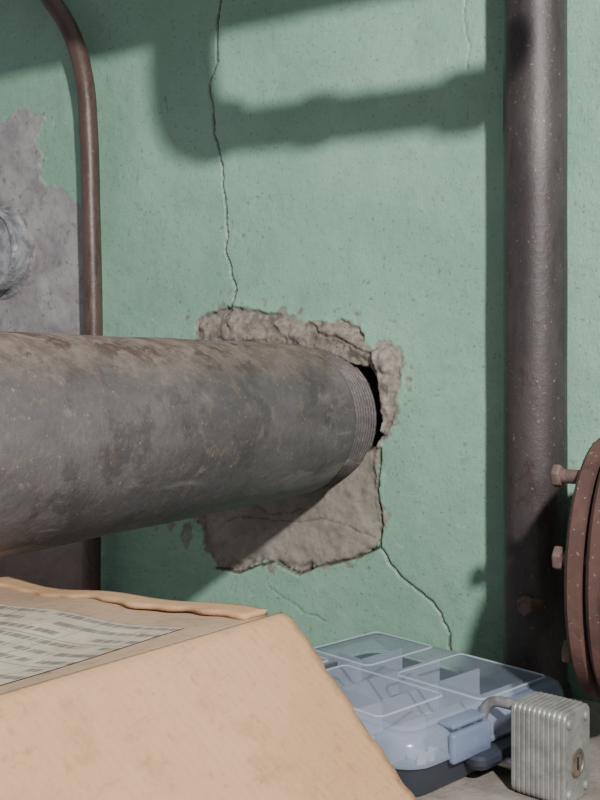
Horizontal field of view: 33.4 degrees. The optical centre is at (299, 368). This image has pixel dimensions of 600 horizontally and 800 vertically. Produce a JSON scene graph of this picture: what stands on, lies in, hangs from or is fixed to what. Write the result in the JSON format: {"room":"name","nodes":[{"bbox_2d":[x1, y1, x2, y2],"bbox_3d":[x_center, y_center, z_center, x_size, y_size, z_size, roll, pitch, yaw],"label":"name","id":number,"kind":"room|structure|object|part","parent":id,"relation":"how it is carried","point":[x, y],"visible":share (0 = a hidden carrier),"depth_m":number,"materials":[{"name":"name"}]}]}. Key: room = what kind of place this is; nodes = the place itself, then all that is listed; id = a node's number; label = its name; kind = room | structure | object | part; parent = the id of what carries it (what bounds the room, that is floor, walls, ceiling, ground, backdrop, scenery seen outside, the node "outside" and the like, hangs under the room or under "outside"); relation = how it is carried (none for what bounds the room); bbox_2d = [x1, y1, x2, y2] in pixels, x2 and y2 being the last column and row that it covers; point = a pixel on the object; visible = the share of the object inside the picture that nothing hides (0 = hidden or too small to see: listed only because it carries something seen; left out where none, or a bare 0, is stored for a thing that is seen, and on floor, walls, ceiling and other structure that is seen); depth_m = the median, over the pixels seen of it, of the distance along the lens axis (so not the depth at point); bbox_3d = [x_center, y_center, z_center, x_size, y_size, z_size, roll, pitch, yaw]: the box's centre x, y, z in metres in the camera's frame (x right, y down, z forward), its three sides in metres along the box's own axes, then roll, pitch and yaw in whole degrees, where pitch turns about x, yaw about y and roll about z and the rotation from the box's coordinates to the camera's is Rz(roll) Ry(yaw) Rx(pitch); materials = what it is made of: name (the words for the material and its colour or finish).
{"room":"boiler room","nodes":[
{"label":"boiler room","id":0,"kind":"room"},
{"bbox_2d":[0,0,599,702],"bbox_3d":[0.141,0.050,1.208,3.800,2.700,0.144,0,0,31],"label":"wall","id":1,"kind":"structure","parent":0,"point":[327,175],"depth_m":1.21,"materials":[{"name":"green paint"}]},
{"bbox_2d":[0,203,34,299],"bbox_3d":[-0.449,-0.172,1.486,0.157,0.156,0.054,0,0,31],"label":"vent duct","id":2,"kind":"object","parent":1,"relation":"attached to","point":[17,244],"visible":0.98,"depth_m":1.45,"materials":[{"name":"silver metal"}]},
{"bbox_3d":[-0.454,-0.174,1.479,0.115,0.115,0.030,0,0,31],"label":"duct plate","id":3,"kind":"part","parent":2,"relation":"part of","materials":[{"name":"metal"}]},
{"bbox_2d":[41,0,102,589],"bbox_3d":[-0.431,-0.167,1.448,0.376,1.011,0.026,0,0,31],"label":"conduit pipe","id":4,"kind":"object","parent":1,"relation":"attached to","point":[62,16],"visible":0.73,"depth_m":1.35,"materials":[{"name":"metal"}]},
{"bbox_2d":[0,331,383,557],"bbox_3d":[-0.497,0.059,0.367,0.179,0.179,2.127,0,0,31],"label":"pipe","id":5,"kind":"object","parent":1,"relation":"attached to","point":[100,436],"visible":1,"depth_m":0.85,"materials":[{"name":"grey metal"}]},
{"bbox_2d":[500,0,570,698],"bbox_3d":[0.242,-0.536,1.034,0.075,1.752,0.074,0,0,-26],"label":"pipe","id":6,"kind":"object","parent":1,"relation":"attached to","point":[535,58],"visible":0.9,"depth_m":1.01,"materials":[{"name":"metal"}]},
{"bbox_2d":[550,438,599,699],"bbox_3d":[0.438,0.176,0.799,0.444,0.238,0.238,0,0,31],"label":"flange","id":7,"kind":"object","parent":1,"relation":"attached to","point":[580,560],"visible":1,"depth_m":0.80,"materials":[{"name":"metal"}]},
{"label":"floor","id":8,"kind":"structure","parent":0,"visible":0},
{"bbox_2d":[319,655,599,799],"bbox_3d":[-0.191,0.870,0.750,1.900,1.060,0.980,0,0,31],"label":"workbench","id":9,"kind":"object","parent":8,"relation":"on","point":[493,783],"visible":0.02,"depth_m":0.82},
{"bbox_2d":[0,576,416,799],"bbox_3d":[-0.187,0.242,0.512,0.420,0.192,0.372,0,0,39],"label":"cardboard box","id":10,"kind":"object","parent":9,"relation":"on","point":[105,695],"visible":1,"depth_m":0.52,"materials":[{"name":"beige cardboard"}]},
{"bbox_3d":[-0.236,0.159,0.550,0.285,0.023,0.360,0,0,39],"label":"panel","id":11,"kind":"part","parent":10,"relation":"part of","materials":[{"name":"cardboard"}]},
{"bbox_2d":[313,631,545,796],"bbox_3d":[0.090,0.312,0.937,0.242,0.055,0.270,0,0,-43],"label":"case","id":12,"kind":"object","parent":9,"relation":"on","point":[423,716],"visible":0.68,"depth_m":0.89,"materials":[{"name":"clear plastic"}]},
{"bbox_3d":[0.174,0.321,0.847,0.098,0.011,0.023,0,0,-43],"label":"carry handle","id":13,"kind":"part","parent":12,"relation":"part of","materials":[{"name":"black plastic"}]},
{"bbox_2d":[477,691,589,799],"bbox_3d":[0.185,0.303,0.816,0.094,0.073,0.043,0,0,42],"label":"padlock","id":14,"kind":"object","parent":9,"relation":"on","point":[549,759],"visible":0.92,"depth_m":0.79,"materials":[{"name":"metal"}]},
{"bbox_3d":[0.185,0.303,0.816,0.004,0.072,0.042,0,0,42],"label":"plate","id":15,"kind":"part","parent":14,"relation":"part of","materials":[{"name":"metal"}]},
{"bbox_3d":[0.188,0.303,0.814,0.004,0.073,0.043,0,0,42],"label":"plate","id":16,"kind":"part","parent":14,"relation":"part of","materials":[{"name":"metal"}]},
{"bbox_3d":[0.191,0.303,0.811,0.004,0.073,0.043,0,0,42],"label":"plate","id":17,"kind":"part","parent":14,"relation":"part of","materials":[{"name":"metal"}]},
{"bbox_3d":[0.195,0.303,0.808,0.004,0.073,0.043,0,0,42],"label":"plate","id":18,"kind":"part","parent":14,"relation":"part of","materials":[{"name":"metal"}]},
{"bbox_3d":[0.198,0.303,0.805,0.004,0.073,0.043,0,0,42],"label":"plate","id":19,"kind":"part","parent":14,"relation":"part of","materials":[{"name":"metal"}]},
{"bbox_3d":[0.201,0.303,0.802,0.004,0.073,0.043,0,0,42],"label":"plate","id":20,"kind":"part","parent":14,"relation":"part of","materials":[{"name":"metal"}]},
{"bbox_3d":[0.204,0.303,0.799,0.004,0.073,0.043,0,0,42],"label":"plate","id":21,"kind":"part","parent":14,"relation":"part of","materials":[{"name":"metal"}]},
{"bbox_3d":[0.207,0.303,0.796,0.004,0.073,0.043,0,0,42],"label":"plate","id":22,"kind":"part","parent":14,"relation":"part of","materials":[{"name":"metal"}]},
{"bbox_3d":[0.210,0.303,0.793,0.004,0.073,0.043,0,0,42],"label":"plate","id":23,"kind":"part","parent":14,"relation":"part of","materials":[{"name":"metal"}]},
{"bbox_3d":[0.213,0.303,0.790,0.004,0.073,0.043,0,0,42],"label":"plate","id":24,"kind":"part","parent":14,"relation":"part of","materials":[{"name":"metal"}]},
{"bbox_3d":[0.217,0.303,0.788,0.004,0.072,0.042,0,0,42],"label":"plate","id":25,"kind":"part","parent":14,"relation":"part of","materials":[{"name":"metal"}]}
]}

